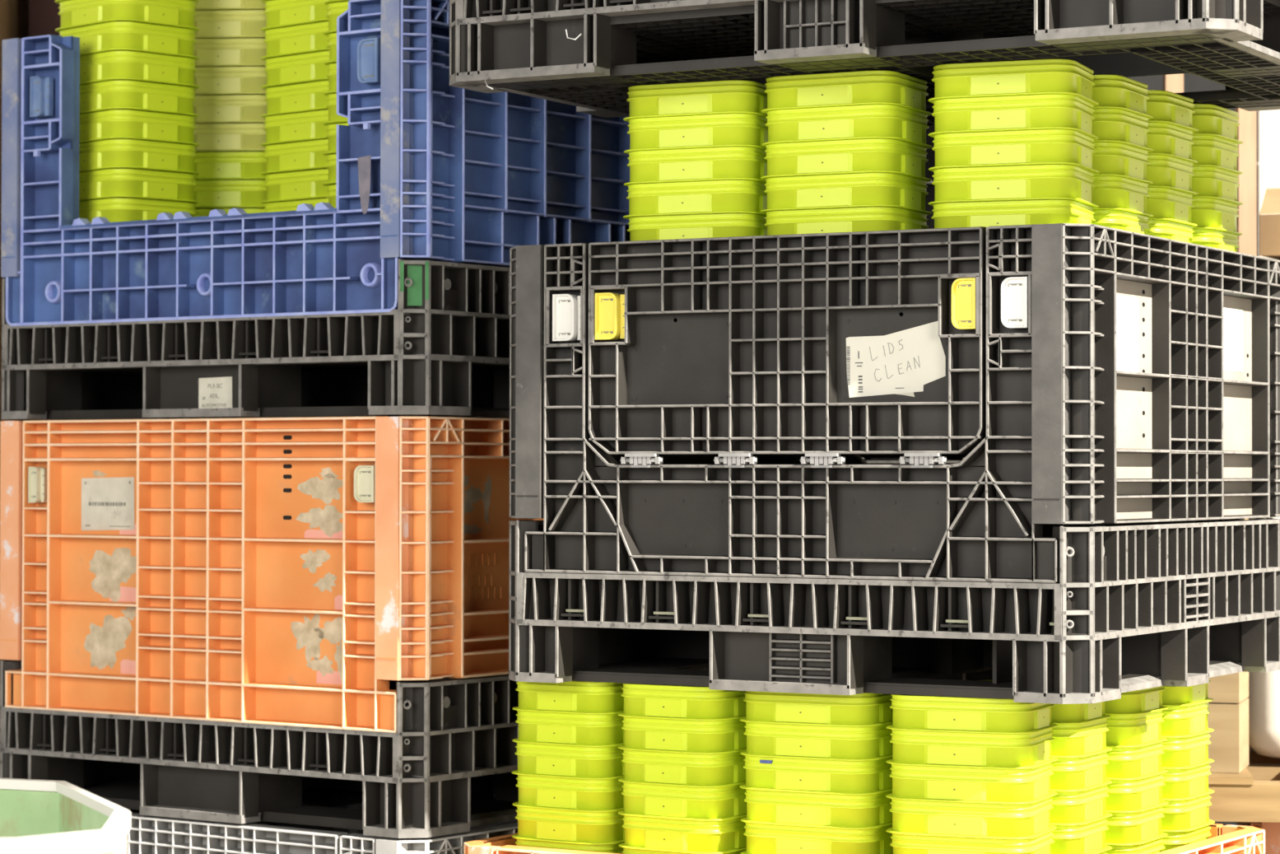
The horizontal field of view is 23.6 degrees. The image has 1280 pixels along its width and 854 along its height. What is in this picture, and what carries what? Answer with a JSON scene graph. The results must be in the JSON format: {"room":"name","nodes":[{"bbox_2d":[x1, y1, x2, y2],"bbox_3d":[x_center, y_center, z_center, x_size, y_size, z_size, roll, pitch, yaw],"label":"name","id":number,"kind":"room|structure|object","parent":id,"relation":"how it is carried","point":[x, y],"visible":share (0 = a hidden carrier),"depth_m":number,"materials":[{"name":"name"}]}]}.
{"room":"warehouse","nodes":[
{"label":"warehouse","id":0,"kind":"room"},
{"bbox_2d":[1256,109,1279,259],"bbox_3d":[0.002,-1.471,11.122,18.000,6.500,0.200,0,-1,0],"label":"wall","id":1,"kind":"structure","parent":0,"point":[1269,120],"depth_m":11.02,"materials":[{"name":"white paint"}]},
{"bbox_3d":[-0.003,1.682,2.576,18.000,0.050,17.200,0,-1,0],"label":"floor","id":2,"kind":"structure","parent":0,"visible":0},
{"bbox_2d":[0,777,130,853],"bbox_3d":[-1.278,1.133,4.697,1.061,1.105,0.865,0,-1,0],"label":"bin","id":3,"kind":"object","parent":2,"relation":"on","point":[37,816],"visible":1,"depth_m":4.92,"materials":[{"name":"green plastic"}]},
{"bbox_2d":[126,794,517,853],"bbox_3d":[-0.625,1.290,7.098,1.259,0.865,1.216,0,-1,35],"label":"bin","id":4,"kind":"object","parent":2,"relation":"on","point":[147,834],"visible":0.2,"depth_m":6.53,"materials":[{"name":"grey plastic"}]},
{"bbox_2d":[0,415,543,837],"bbox_3d":[-0.624,0.420,7.111,1.259,0.866,1.216,0,-1,35],"label":"bin","id":5,"kind":"object","parent":4,"relation":"on","point":[286,619],"visible":0.71,"depth_m":6.55,"materials":[{"name":"orange plastic"}]},
{"bbox_2d":[88,502,125,505],"bbox_3d":[-1.186,0.171,6.815,0.115,0.008,0.001,0,-1,36],"label":"print","id":6,"kind":"object","parent":5,"relation":"attached to","point":[90,503],"depth_m":6.81},
{"bbox_2d":[0,0,629,419],"bbox_3d":[-0.622,-0.447,7.123,1.259,0.866,1.216,0,-1,35],"label":"bin","id":7,"kind":"object","parent":5,"relation":"on","point":[393,300],"visible":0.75,"depth_m":6.58,"materials":[{"name":"blue plastic"}]},
{"bbox_3d":[-1.183,-0.415,7.067,0.290,0.065,0.250,-1,-1,45],"label":"tub","id":8,"kind":"object","parent":7,"relation":"in","visible":0},
{"bbox_2d":[79,139,199,223],"bbox_3d":[-1.184,-0.548,7.068,0.252,0.198,0.292,1,-1,-45],"label":"tub","id":9,"kind":"object","parent":8,"relation":"on","point":[115,210],"depth_m":6.95,"materials":[{"name":"plastic"}]},
{"bbox_2d":[55,0,199,146],"bbox_3d":[-1.184,-0.814,7.073,0.254,0.330,0.294,1,-1,-45],"label":"tub","id":10,"kind":"object","parent":9,"relation":"on","point":[117,123],"depth_m":6.96,"materials":[{"name":"plastic"}]},
{"bbox_2d":[55,0,199,4],"bbox_3d":[-1.185,-1.013,7.076,0.290,0.064,0.250,-1,-1,45],"label":"tub","id":11,"kind":"object","parent":10,"relation":"on","point":[56,1],"visible":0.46,"depth_m":7.07,"materials":[{"name":"plastic"}]},
{"bbox_3d":[-0.980,-0.411,7.297,0.290,0.065,0.250,0,-1,5],"label":"tub","id":12,"kind":"object","parent":7,"relation":"in","visible":0},
{"bbox_2d":[193,66,266,217],"bbox_3d":[-0.979,-0.644,7.300,0.294,0.397,0.255,0,-1,5],"label":"tub","id":13,"kind":"object","parent":12,"relation":"on","point":[199,212],"depth_m":7.18,"materials":[{"name":"plastic"}]},
{"bbox_2d":[194,0,266,67],"bbox_3d":[-0.978,-0.943,7.304,0.294,0.198,0.255,0,-1,5],"label":"tub","id":14,"kind":"object","parent":13,"relation":"on","point":[210,52],"depth_m":7.19,"materials":[{"name":"plastic"}]},
{"bbox_3d":[-0.705,-0.414,7.056,0.290,0.065,0.250,-1,-1,42],"label":"tub","id":15,"kind":"object","parent":7,"relation":"in","visible":0},
{"bbox_2d":[260,109,328,212],"bbox_3d":[-0.705,-0.581,7.059,0.293,0.264,0.255,-1,-1,42],"label":"tub","id":16,"kind":"object","parent":15,"relation":"on","point":[292,205],"depth_m":6.97,"materials":[{"name":"plastic"}]},
{"bbox_2d":[260,21,329,117],"bbox_3d":[-0.705,-0.813,7.062,0.294,0.198,0.254,-1,-1,43],"label":"tub","id":17,"kind":"object","parent":16,"relation":"on","point":[304,97],"depth_m":6.98,"materials":[{"name":"plastic"}]},
{"bbox_2d":[260,0,328,32],"bbox_3d":[-0.706,-0.946,7.064,0.290,0.064,0.250,-1,-1,42],"label":"tub","id":18,"kind":"object","parent":17,"relation":"on","point":[280,13],"visible":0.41,"depth_m":6.98,"materials":[{"name":"plastic"}]},
{"bbox_3d":[-0.530,-0.431,6.751,0.290,0.065,0.250,0,-1,32],"label":"tub","id":19,"kind":"object","parent":7,"relation":"in","visible":0},
{"bbox_2d":[322,93,348,208],"bbox_3d":[-0.530,-0.597,6.754,0.292,0.264,0.252,0,-1,32],"label":"tub","id":20,"kind":"object","parent":19,"relation":"on","point":[332,192],"depth_m":6.71,"materials":[{"name":"plastic"}]},
{"bbox_2d":[322,1,348,95],"bbox_3d":[-0.529,-0.830,6.758,0.294,0.198,0.253,0,-1,32],"label":"tub","id":21,"kind":"object","parent":20,"relation":"on","point":[332,75],"depth_m":6.71,"materials":[{"name":"plastic"}]},
{"bbox_2d":[324,0,349,4],"bbox_3d":[-0.527,-0.963,6.760,0.290,0.064,0.250,0,-1,31],"label":"tub","id":22,"kind":"object","parent":21,"relation":"on","point":[328,2],"visible":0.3,"depth_m":6.72,"materials":[{"name":"plastic"}]},
{"bbox_2d":[463,823,1265,853],"bbox_3d":[0.479,1.274,6.321,1.300,0.866,1.173,0,-1,32],"label":"bin","id":23,"kind":"object","parent":2,"relation":"on","point":[1226,839],"visible":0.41,"depth_m":6.24,"materials":[{"name":"orange plastic"}]},
{"bbox_3d":[-0.097,0.927,6.236,0.250,0.064,0.290,0,-1,33],"label":"tub","id":24,"kind":"object","parent":23,"relation":"in","visible":0},
{"bbox_2d":[512,710,624,853],"bbox_3d":[-0.096,0.733,6.239,0.253,0.322,0.293,0,-1,33],"label":"tub","id":25,"kind":"object","parent":24,"relation":"on","point":[612,848],"depth_m":6.11,"materials":[{"name":"plastic"}]},
{"bbox_2d":[512,680,623,714],"bbox_3d":[-0.096,0.540,6.243,0.250,0.064,0.290,0,-1,33],"label":"tub","id":26,"kind":"object","parent":25,"relation":"on","point":[571,696],"visible":0.57,"depth_m":6.11,"materials":[{"name":"plastic"}]},
{"bbox_2d":[508,223,1279,703],"bbox_3d":[0.554,0.076,6.314,1.240,0.865,1.219,0,-1,30],"label":"bin","id":27,"kind":"object","parent":26,"relation":"on","point":[693,421],"visible":1,"depth_m":5.84,"materials":[{"name":"black plastic"}]},
{"bbox_2d":[846,346,850,384],"bbox_3d":[0.391,-0.115,5.755,0.007,0.071,0.001,0,-1,30],"label":"print","id":28,"kind":"object","parent":27,"relation":"attached to","point":[848,353],"depth_m":5.75},
{"bbox_2d":[858,375,862,392],"bbox_3d":[0.413,-0.080,5.741,0.009,0.032,0.001,0,-1,30],"label":"print","id":29,"kind":"object","parent":27,"relation":"attached to","point":[858,375],"depth_m":5.74},
{"bbox_2d":[1236,309,1242,372],"bbox_3d":[1.242,-0.178,6.344,0.001,0.128,0.040,0,-1,30],"label":"print","id":30,"kind":"object","parent":27,"relation":"attached to","point":[1239,313],"depth_m":6.34},
{"bbox_3d":[0.134,-0.315,6.078,0.290,0.064,0.250,0,-1,25],"label":"tub","id":31,"kind":"object","parent":27,"relation":"in","visible":0},
{"bbox_2d":[623,79,767,241],"bbox_3d":[0.134,-0.509,6.079,0.293,0.322,0.253,0,-1,25],"label":"tub","id":32,"kind":"object","parent":31,"relation":"on","point":[718,225],"depth_m":5.97,"materials":[{"name":"plastic"}]},
{"bbox_2d":[449,0,1279,125],"bbox_3d":[0.597,-1.092,6.146,1.605,0.887,1.224,0,-1,29],"label":"bin","id":33,"kind":"object","parent":32,"relation":"on","point":[586,55],"visible":0.62,"depth_m":5.80,"materials":[{"name":"black plastic"}]},
{"bbox_3d":[0.399,-0.317,5.929,0.290,0.064,0.250,0,-1,26],"label":"tub","id":34,"kind":"object","parent":27,"relation":"in","visible":0},
{"bbox_2d":[760,69,932,235],"bbox_3d":[0.401,-0.510,5.933,0.295,0.322,0.254,0,-1,27],"label":"tub","id":35,"kind":"object","parent":34,"relation":"on","point":[865,218],"depth_m":5.83,"materials":[{"name":"plastic"}]},
{"bbox_3d":[0.703,-0.319,5.763,0.290,0.064,0.250,0,-1,21],"label":"tub","id":36,"kind":"object","parent":27,"relation":"in","visible":0},
{"bbox_2d":[928,59,1099,228],"bbox_3d":[0.704,-0.512,5.765,0.292,0.322,0.253,0,-1,21],"label":"tub","id":37,"kind":"object","parent":36,"relation":"on","point":[991,213],"depth_m":5.66,"materials":[{"name":"plastic"}]},
{"bbox_3d":[0.837,-0.315,5.991,0.290,0.064,0.250,0,-1,28],"label":"tub","id":38,"kind":"object","parent":27,"relation":"in","visible":0},
{"bbox_2d":[1092,74,1153,234],"bbox_3d":[0.839,-0.509,5.992,0.294,0.322,0.255,0,-1,28],"label":"tub","id":39,"kind":"object","parent":38,"relation":"on","point":[1117,219],"depth_m":5.86,"materials":[{"name":"plastic"}]},
{"bbox_3d":[0.967,-0.312,6.223,0.290,0.064,0.250,0,-1,29],"label":"tub","id":40,"kind":"object","parent":27,"relation":"in","visible":0},
{"bbox_2d":[1146,89,1198,242],"bbox_3d":[0.970,-0.505,6.226,0.294,0.322,0.254,0,-1,29],"label":"tub","id":41,"kind":"object","parent":40,"relation":"on","point":[1160,228],"depth_m":6.11,"materials":[{"name":"plastic"}]},
{"bbox_3d":[1.103,-0.308,6.451,0.290,0.064,0.250,0,-1,29],"label":"tub","id":42,"kind":"object","parent":27,"relation":"in","visible":0},
{"bbox_2d":[1191,166,1242,251],"bbox_3d":[1.105,-0.437,6.453,0.292,0.193,0.253,0,-1,29],"label":"tub","id":43,"kind":"object","parent":42,"relation":"on","point":[1206,237],"depth_m":6.33,"materials":[{"name":"plastic"}]},
{"bbox_2d":[1191,103,1242,174],"bbox_3d":[1.106,-0.599,6.456,0.292,0.129,0.253,0,-1,29],"label":"tub","id":44,"kind":"object","parent":43,"relation":"on","point":[1207,150],"depth_m":6.33,"materials":[{"name":"plastic"}]},
{"bbox_3d":[0.118,0.925,6.087,0.250,0.064,0.290,0,-1,32],"label":"tub","id":45,"kind":"object","parent":23,"relation":"in","visible":0},
{"bbox_2d":[618,716,746,853],"bbox_3d":[0.119,0.732,6.090,0.253,0.322,0.295,0,-1,32],"label":"tub","id":46,"kind":"object","parent":45,"relation":"on","point":[626,850],"depth_m":5.97,"materials":[{"name":"plastic"}]},
{"bbox_2d":[618,682,745,720],"bbox_3d":[0.118,0.538,6.092,0.250,0.064,0.290,0,-1,31],"label":"tub","id":47,"kind":"object","parent":46,"relation":"on","point":[640,700],"visible":0.67,"depth_m":5.97,"materials":[{"name":"plastic"}]},
{"bbox_3d":[0.360,0.923,5.943,0.290,0.064,0.250,0,-1,27],"label":"tub","id":48,"kind":"object","parent":23,"relation":"in","visible":0},
{"bbox_3d":[0.361,0.859,5.944,0.290,0.064,0.250,0,-1,27],"label":"tub","id":49,"kind":"object","parent":48,"relation":"on","visible":0},
{"bbox_2d":[740,721,893,853],"bbox_3d":[0.361,0.698,5.946,0.295,0.258,0.256,0,-1,27],"label":"tub","id":50,"kind":"object","parent":49,"relation":"on","point":[761,838],"depth_m":5.84,"materials":[{"name":"plastic"}]},
{"bbox_2d":[740,690,893,726],"bbox_3d":[0.360,0.536,5.947,0.290,0.064,0.250,0,-1,27],"label":"tub","id":51,"kind":"object","parent":50,"relation":"on","point":[861,709],"visible":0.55,"depth_m":5.84,"materials":[{"name":"plastic"}]},
{"bbox_3d":[0.626,0.921,5.782,0.290,0.064,0.250,0,-1,22],"label":"tub","id":52,"kind":"object","parent":23,"relation":"in","visible":0},
{"bbox_3d":[0.628,0.857,5.784,0.290,0.064,0.250,0,-1,23],"label":"tub","id":53,"kind":"object","parent":52,"relation":"on","visible":0},
{"bbox_2d":[885,727,1057,853],"bbox_3d":[0.626,0.696,5.785,0.294,0.258,0.254,0,-1,22],"label":"tub","id":54,"kind":"object","parent":53,"relation":"on","point":[901,843],"depth_m":5.68,"materials":[{"name":"plastic"}]},
{"bbox_2d":[886,693,1057,733],"bbox_3d":[0.628,0.534,5.789,0.290,0.064,0.250,0,-1,23],"label":"tub","id":55,"kind":"object","parent":54,"relation":"on","point":[909,712],"visible":0.77,"depth_m":5.68,"materials":[{"name":"plastic"}]},
{"bbox_3d":[0.760,0.925,6.007,0.290,0.064,0.250,0,-1,28],"label":"tub","id":56,"kind":"object","parent":23,"relation":"in","visible":0},
{"bbox_3d":[0.760,0.860,6.009,0.290,0.064,0.250,0,-1,27],"label":"tub","id":57,"kind":"object","parent":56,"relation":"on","visible":0},
{"bbox_2d":[1050,751,1112,853],"bbox_3d":[0.762,0.731,6.010,0.291,0.194,0.252,0,-1,27],"label":"tub","id":58,"kind":"object","parent":57,"relation":"on","point":[1088,838],"depth_m":5.88,"materials":[{"name":"plastic"}]},
{"bbox_2d":[979,679,1112,758],"bbox_3d":[0.760,0.570,6.013,0.294,0.129,0.255,0,-1,27],"label":"tub","id":59,"kind":"object","parent":58,"relation":"on","point":[1085,739],"depth_m":5.88,"materials":[{"name":"plastic"}]},
{"bbox_3d":[0.908,0.928,6.230,0.290,0.064,0.250,0,-1,29],"label":"tub","id":60,"kind":"object","parent":23,"relation":"in","visible":0},
{"bbox_2d":[1105,772,1168,853],"bbox_3d":[0.908,0.799,6.230,0.293,0.194,0.253,0,-1,29],"label":"tub","id":61,"kind":"object","parent":60,"relation":"on","point":[1156,845],"depth_m":6.10,"materials":[{"name":"plastic"}]},
{"bbox_2d":[1104,685,1168,780],"bbox_3d":[0.908,0.606,6.235,0.295,0.194,0.255,0,-1,28],"label":"tub","id":62,"kind":"object","parent":61,"relation":"on","point":[1144,761],"depth_m":6.10,"materials":[{"name":"plastic"}]},
{"bbox_3d":[1.044,0.932,6.456,0.290,0.064,0.250,0,-1,28],"label":"tub","id":63,"kind":"object","parent":23,"relation":"in","visible":0},
{"bbox_2d":[1161,701,1214,851],"bbox_3d":[1.046,0.738,6.459,0.294,0.322,0.255,0,-1,28],"label":"tub","id":64,"kind":"object","parent":63,"relation":"on","point":[1173,839],"depth_m":6.33,"materials":[{"name":"plastic"}]},
{"bbox_2d":[1162,679,1214,706],"bbox_3d":[1.046,0.545,6.461,0.290,0.064,0.250,0,-1,28],"label":"tub","id":65,"kind":"object","parent":64,"relation":"on","point":[1172,695],"visible":0.27,"depth_m":6.33,"materials":[{"name":"plastic"}]},
{"bbox_2d":[1163,73,1183,93],"bbox_3d":[1.319,0.355,7.576,0.044,2.750,0.044,0,-1,0],"label":"wooden post","id":66,"kind":"object","parent":2,"relation":"on","point":[1174,83],"visible":0.02,"depth_m":7.57,"materials":[{"name":"brown wood"}]},
{"bbox_2d":[1214,820,1236,825],"bbox_3d":[1.398,1.337,9.282,0.800,0.835,0.800,0,-1,0],"label":"cardboard box","id":67,"kind":"object","parent":2,"relation":"on","point":[1224,823],"visible":0.02,"depth_m":8.88,"materials":[{"name":"brown cardboard"}]},
{"bbox_3d":[1.399,0.498,9.294,0.800,0.835,0.800,0,-1,0],"label":"cardboard box","id":68,"kind":"object","parent":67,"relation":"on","visible":0},
{"bbox_2d":[1256,163,1259,255],"bbox_3d":[1.401,-0.342,9.306,0.800,0.835,0.800,0,-1,0],"label":"cardboard box","id":69,"kind":"object","parent":68,"relation":"on","point":[1258,165],"visible":0.07,"depth_m":8.91,"materials":[{"name":"brown cardboard"}]},
{"bbox_2d":[1127,73,1259,162],"bbox_3d":[1.402,-1.182,9.318,0.800,0.835,0.800,0,-1,0],"label":"cardboard box","id":70,"kind":"object","parent":69,"relation":"on","point":[1192,82],"visible":0.11,"depth_m":8.91,"materials":[{"name":"brown cardboard"}]},
{"bbox_2d":[1235,107,1256,825],"bbox_3d":[1.499,0.431,7.575,0.044,2.600,0.044,0,-1,0],"label":"wooden post","id":71,"kind":"object","parent":2,"relation":"on","point":[1246,223],"visible":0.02,"depth_m":7.57,"materials":[{"name":"brown wood"}]},
{"bbox_2d":[1250,821,1279,853],"bbox_3d":[2.156,1.289,6.933,1.240,0.866,1.118,0,-1,32],"label":"bin","id":72,"kind":"object","parent":2,"relation":"on","point":[1272,829],"visible":0.28,"depth_m":6.75,"materials":[{"name":"orange plastic"}]},
{"bbox_2d":[1208,747,1279,822],"bbox_3d":[1.869,0.807,6.969,1.200,0.096,0.900,0,-1,7],"label":"cardboard box","id":73,"kind":"object","parent":72,"relation":"on","point":[1253,793],"visible":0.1,"depth_m":6.59,"materials":[{"name":"brown cardboard"}]},
{"bbox_2d":[1207,517,1248,772],"bbox_3d":[1.261,0.452,6.784,0.150,0.605,0.200,0,-1,17],"label":"wooden crate","id":74,"kind":"object","parent":73,"relation":"on","point":[1228,717],"visible":0.16,"depth_m":6.67,"materials":[{"name":"brown wood"}]},
{"bbox_2d":[1247,516,1279,758],"bbox_3d":[1.730,0.181,7.198,0.600,1.158,0.600,0,-1,11],"label":"tank","id":75,"kind":"object","parent":73,"relation":"on","point":[1263,697],"visible":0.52,"depth_m":6.96,"materials":[{"name":"white plastic"}]},
{"bbox_2d":[1259,187,1279,260],"bbox_3d":[1.698,-0.486,7.206,0.480,0.177,0.340,0,-1,26],"label":"cardboard box","id":76,"kind":"object","parent":75,"relation":"on","point":[1269,224],"visible":1,"depth_m":7.13,"materials":[{"name":"brown cardboard"}]},
{"bbox_3d":[0.724,1.309,8.292,1.240,0.866,1.216,0,-1,30],"label":"bin","id":77,"kind":"object","parent":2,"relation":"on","visible":0},
{"bbox_2d":[861,456,992,679],"bbox_3d":[0.725,0.441,8.305,1.240,0.866,1.216,0,-1,30],"label":"bin","id":78,"kind":"object","parent":77,"relation":"on","point":[985,674],"visible":0.02,"depth_m":7.61,"materials":[{"name":"black plastic"}]},
{"bbox_2d":[925,102,935,228],"bbox_3d":[0.726,-0.427,8.317,1.240,0.866,1.216,0,-1,30],"label":"bin","id":79,"kind":"object","parent":78,"relation":"on","point":[930,155],"visible":0.02,"depth_m":7.67,"materials":[{"name":"black plastic"}]},
{"bbox_3d":[-2.422,1.300,9.182,1.100,0.895,1.000,0,-1,0],"label":"cardboard box","id":80,"kind":"object","parent":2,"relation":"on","visible":0},
{"bbox_2d":[0,409,27,665],"bbox_3d":[-2.421,0.400,9.195,1.100,0.895,1.000,0,-1,0],"label":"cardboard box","id":81,"kind":"object","parent":80,"relation":"on","point":[1,419],"visible":0.02,"depth_m":8.97,"materials":[{"name":"brown cardboard"}]},
{"bbox_2d":[0,102,3,409],"bbox_3d":[-2.419,-0.499,9.208,1.100,0.895,1.000,0,-1,0],"label":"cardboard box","id":82,"kind":"object","parent":81,"relation":"on","point":[1,277],"visible":0.02,"depth_m":8.96,"materials":[{"name":"brown cardboard"}]},
{"bbox_2d":[0,0,28,102],"bbox_3d":[-2.418,-1.399,9.221,1.100,0.895,1.000,0,-1,0],"label":"cardboard box","id":83,"kind":"object","parent":82,"relation":"on","point":[14,14],"visible":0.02,"depth_m":9.13,"materials":[{"name":"brown cardboard"}]},
{"bbox_3d":[-1.352,1.305,9.382,0.900,0.895,0.800,0,-1,0],"label":"cardboard box","id":84,"kind":"object","parent":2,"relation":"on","visible":0},
{"bbox_3d":[-1.351,0.405,9.395,0.900,0.895,0.800,0,-1,0],"label":"cardboard box","id":85,"kind":"object","parent":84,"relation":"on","visible":0},
{"bbox_3d":[-1.349,-0.495,9.408,0.900,0.895,0.800,0,-1,0],"label":"cardboard box","id":86,"kind":"object","parent":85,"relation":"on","visible":0},
{"bbox_2d":[28,0,60,37],"bbox_3d":[-1.348,-1.395,9.421,0.900,0.895,0.800,0,-1,0],"label":"cardboard box","id":87,"kind":"object","parent":86,"relation":"on","point":[44,19],"visible":0.02,"depth_m":9.02,"materials":[{"name":"brown cardboard"}]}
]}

